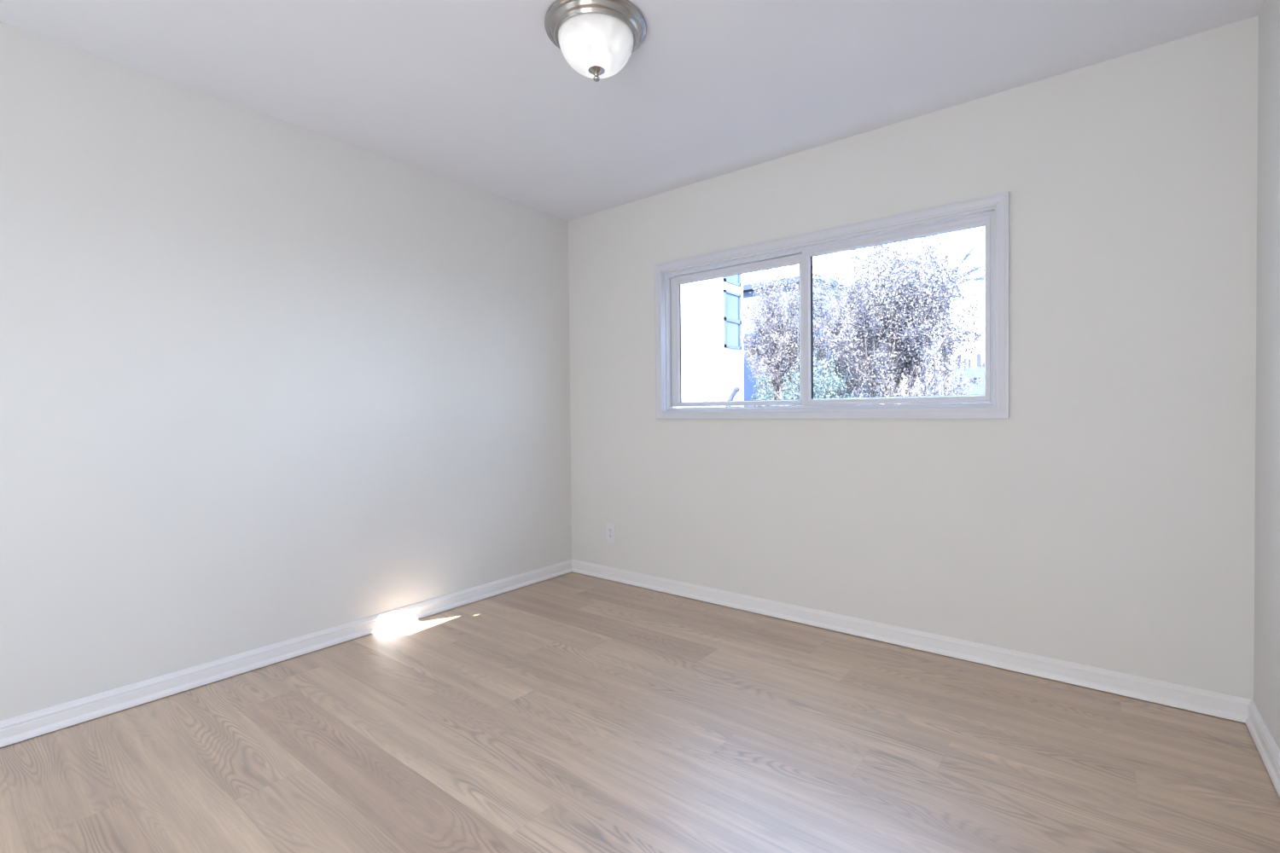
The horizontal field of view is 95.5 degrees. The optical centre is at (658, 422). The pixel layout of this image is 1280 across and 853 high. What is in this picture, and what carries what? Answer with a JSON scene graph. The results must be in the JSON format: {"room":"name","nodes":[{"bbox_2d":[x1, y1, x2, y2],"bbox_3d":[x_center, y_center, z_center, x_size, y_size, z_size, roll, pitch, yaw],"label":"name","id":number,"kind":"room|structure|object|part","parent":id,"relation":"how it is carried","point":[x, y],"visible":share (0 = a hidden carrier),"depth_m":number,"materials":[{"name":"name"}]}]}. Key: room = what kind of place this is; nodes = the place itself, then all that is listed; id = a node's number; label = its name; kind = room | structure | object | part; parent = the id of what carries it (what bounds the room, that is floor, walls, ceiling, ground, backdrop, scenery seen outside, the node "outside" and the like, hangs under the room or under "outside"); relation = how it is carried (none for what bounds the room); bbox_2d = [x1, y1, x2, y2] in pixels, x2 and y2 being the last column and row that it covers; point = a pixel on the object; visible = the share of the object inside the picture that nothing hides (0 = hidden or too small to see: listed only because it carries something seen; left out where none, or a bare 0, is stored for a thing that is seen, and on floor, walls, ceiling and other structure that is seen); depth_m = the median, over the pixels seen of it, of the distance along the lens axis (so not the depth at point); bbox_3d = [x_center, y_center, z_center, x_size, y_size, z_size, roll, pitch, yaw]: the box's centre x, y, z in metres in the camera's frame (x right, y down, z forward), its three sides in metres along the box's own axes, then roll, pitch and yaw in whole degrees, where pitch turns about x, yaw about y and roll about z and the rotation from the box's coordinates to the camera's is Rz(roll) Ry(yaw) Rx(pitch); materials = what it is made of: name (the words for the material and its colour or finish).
{"room":"empty bedroom","nodes":[
{"label":"empty bedroom","id":0,"kind":"room"},
{"bbox_2d":[0,21,571,721],"bbox_3d":[-1.893,-0.142,2.478,0.120,2.440,4.290,0,1,37],"label":"wall","id":1,"kind":"structure","parent":0,"point":[265,380],"depth_m":2.48,"materials":[{"name":"white paint"}]},
{"bbox_2d":[0,559,572,747],"bbox_3d":[-1.825,1.035,2.454,0.023,0.080,4.050,0,1,37],"label":"baseboard","id":2,"kind":"structure","parent":1,"relation":"attached to","point":[21,728],"depth_m":2.48,"materials":[{"name":"white wood"}]},
{"bbox_2d":[0,0,1264,221],"bbox_3d":[-0.519,-1.417,1.397,3.610,0.120,4.290,0,1,37],"label":"ceiling","id":3,"kind":"structure","parent":0,"point":[476,94],"depth_m":2.24,"materials":[{"name":"paint"}]},
{"bbox_2d":[544,0,646,81],"bbox_3d":[-0.215,-1.276,2.008,0.351,0.189,0.351,0,1,37],"label":"ceiling light","id":4,"kind":"object","parent":3,"relation":"attached to","point":[596,38],"visible":1,"depth_m":1.92,"materials":[{"name":"white glass"}]},
{"bbox_3d":[-0.215,-1.275,2.008,0.260,0.118,0.260,0,1,37],"label":"lamp shade","id":5,"kind":"part","parent":4,"relation":"part of","materials":[{"name":"white glass"}]},
{"bbox_2d":[0,571,1279,852],"bbox_3d":[-0.495,1.142,1.439,3.370,0.120,4.050,0,1,37],"label":"floor","id":6,"kind":"structure","parent":0,"point":[571,712],"depth_m":1.88,"materials":[{"name":"brown wood"}]},
{"bbox_2d":[568,15,1258,699],"bbox_3d":[0.759,-0.177,3.075,3.370,2.440,0.120,0,1,37],"label":"wall","id":7,"kind":"structure","parent":0,"point":[1108,522],"depth_m":2.40,"materials":[{"name":"white paint"}]},
{"bbox_2d":[606,523,615,542],"bbox_3d":[-0.317,0.729,3.837,0.072,0.124,0.009,0,1,37],"label":"power outlet","id":8,"kind":"object","parent":7,"relation":"attached to","point":[610,527],"visible":1,"depth_m":3.83,"materials":[{"name":"white plastic"}]},
{"bbox_2d":[654,191,1009,419],"bbox_3d":[0.763,-0.494,3.052,1.872,0.949,0.139,0,1,37],"label":"window","id":9,"kind":"structure","parent":7,"relation":"in","point":[667,285],"depth_m":2.90,"materials":[{"name":"white paint"}]},
{"bbox_3d":[0.437,-0.493,3.319,0.884,0.794,0.030,0,1,37],"label":"sash","id":10,"kind":"part","parent":9,"relation":"part of","materials":[{"name":"clear glass"}]},
{"bbox_3d":[1.106,-0.492,2.793,0.862,0.803,0.045,0,1,37],"label":"sash","id":11,"kind":"part","parent":9,"relation":"part of","materials":[{"name":"clear glass"}]},
{"bbox_2d":[571,559,1251,723],"bbox_3d":[0.727,1.001,3.037,3.370,0.080,0.023,0,1,37],"label":"baseboard","id":12,"kind":"structure","parent":7,"relation":"attached to","point":[1219,705],"depth_m":2.56,"materials":[{"name":"white wood"}]},
{"bbox_2d":[1253,0,1279,750],"bbox_3d":[0.879,-0.134,0.359,0.120,2.440,4.290,0,1,37],"label":"wall","id":13,"kind":"structure","parent":0,"point":[1266,641],"depth_m":1.85,"materials":[{"name":"white paint"}]},
{"bbox_2d":[1245,699,1279,798],"bbox_3d":[0.834,1.043,0.422,0.023,0.080,4.050,0,1,37],"label":"baseboard","id":14,"kind":"structure","parent":13,"relation":"attached to","point":[1265,742],"depth_m":1.82,"materials":[{"name":"white wood"}]},
{"label":"outside","id":15,"kind":"structure","parent":0,"visible":0},
{"bbox_3d":[17.795,1.020,28.150,80.000,0.200,59.400,0,1,37],"label":"ground","id":16,"kind":"structure","parent":15,"visible":0},
{"bbox_2d":[676,273,744,407],"bbox_3d":[-2.639,-2.584,11.247,6.035,7.950,6.670,0,1,37],"label":"building","id":17,"kind":"structure","parent":16,"relation":"on","point":[712,327],"depth_m":11.15,"materials":[{"name":"paint"}]},
{"bbox_3d":[1.476,-3.366,11.703,0.008,1.100,0.620,0,1,37],"label":"pane","id":18,"kind":"part","parent":17,"relation":"part of","materials":[{"name":"blue glass"}]},
{"bbox_3d":[1.488,-2.066,11.725,0.008,1.100,0.620,0,1,37],"label":"pane","id":19,"kind":"part","parent":17,"relation":"part of","materials":[{"name":"blue glass"}]},
{"bbox_2d":[725,386,739,407],"bbox_3d":[1.440,0.314,11.454,0.120,2.072,0.541,0,1,37],"label":"vent pipe","id":20,"kind":"object","parent":16,"relation":"on","point":[736,389],"visible":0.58,"depth_m":11.46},
{"bbox_2d":[750,375,778,406],"bbox_3d":[1.760,0.290,9.796,0.594,2.176,0.563,0,1,17],"label":"bush","id":21,"kind":"object","parent":16,"relation":"on","point":[770,389],"visible":0.13,"depth_m":9.74,"materials":[{"name":"green plant"}]},
{"bbox_2d":[738,265,837,406],"bbox_3d":[2.346,-0.851,10.568,1.710,4.423,1.759,0,1,28],"label":"flowering tree","id":22,"kind":"object","parent":16,"relation":"on","point":[770,334],"visible":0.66,"depth_m":10.33,"materials":[{"name":"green plant"}]},
{"bbox_2d":[781,372,799,406],"bbox_3d":[2.234,0.284,9.356,0.616,2.193,0.674,0,1,37],"label":"bush","id":23,"kind":"object","parent":16,"relation":"on","point":[784,376],"visible":0.02,"depth_m":9.28,"materials":[{"name":"green plant"}]},
{"bbox_2d":[742,265,880,407],"bbox_3d":[3.353,-1.861,22.250,8.400,6.030,6.400,0,1,37],"label":"building","id":24,"kind":"structure","parent":16,"relation":"on","point":[748,388],"depth_m":18.69,"materials":[{"name":"blue"}]},
{"bbox_2d":[779,347,855,406],"bbox_3d":[2.346,0.127,8.623,1.199,2.534,1.162,-1,1,-42],"label":"bush","id":25,"kind":"object","parent":16,"relation":"on","point":[830,392],"visible":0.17,"depth_m":8.36,"materials":[{"name":"green plant"}]},
{"bbox_2d":[797,255,884,391],"bbox_3d":[4.700,-1.517,15.141,2.499,5.554,2.352,0,1,37],"label":"palm tree","id":26,"kind":"object","parent":16,"relation":"on","point":[823,272],"visible":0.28,"depth_m":14.80,"materials":[{"name":"green plant"}]},
{"bbox_2d":[813,264,878,405],"bbox_3d":[3.716,-0.838,11.243,1.249,4.347,1.377,-1,1,-21],"label":"flowering tree","id":27,"kind":"object","parent":16,"relation":"on","point":[839,295],"visible":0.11,"depth_m":11.07,"materials":[{"name":"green plant"}]},
{"bbox_2d":[813,234,984,404],"bbox_3d":[3.739,-0.912,9.046,2.562,4.575,2.572,0,1,37],"label":"flowering tree","id":28,"kind":"object","parent":16,"relation":"on","point":[907,333],"visible":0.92,"depth_m":8.48,"materials":[{"name":"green plant"}]},
{"bbox_2d":[852,236,951,391],"bbox_3d":[5.078,-1.466,12.198,2.150,5.541,2.254,0,1,37],"label":"palm tree","id":29,"kind":"object","parent":16,"relation":"on","point":[914,243],"visible":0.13,"depth_m":12.08,"materials":[{"name":"green plant"}]},
{"bbox_2d":[895,372,923,404],"bbox_3d":[3.203,0.378,7.464,0.523,2.049,0.507,-1,1,0],"label":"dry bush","id":30,"kind":"object","parent":16,"relation":"on","point":[902,392],"visible":0.05,"depth_m":7.41,"materials":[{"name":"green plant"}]},
{"bbox_2d":[880,353,984,404],"bbox_3d":[12.526,-0.712,23.059,8.200,3.530,5.820,0,1,37],"label":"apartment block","id":31,"kind":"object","parent":16,"relation":"on","point":[979,361],"visible":0.08,"depth_m":20.57,"materials":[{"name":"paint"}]},
{"bbox_2d":[909,350,971,403],"bbox_3d":[3.210,0.301,6.550,0.702,2.235,0.697,0,1,37],"label":"flowering shrub","id":32,"kind":"object","parent":16,"relation":"on","point":[939,378],"visible":0.13,"depth_m":6.47,"materials":[{"name":"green plant"}]},
{"bbox_2d":[901,235,984,403],"bbox_3d":[5.205,-1.052,10.653,2.180,4.761,2.179,0,1,37],"label":"palm tree","id":33,"kind":"object","parent":16,"relation":"on","point":[977,270],"visible":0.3,"depth_m":10.40,"materials":[{"name":"green plant"}]},
{"bbox_2d":[925,366,990,403],"bbox_3d":[8.550,0.053,11.023,6.300,2.470,4.600,0,1,37],"label":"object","id":34,"kind":"structure","parent":16,"relation":"on","point":[980,389],"depth_m":11.91,"materials":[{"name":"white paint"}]}
]}

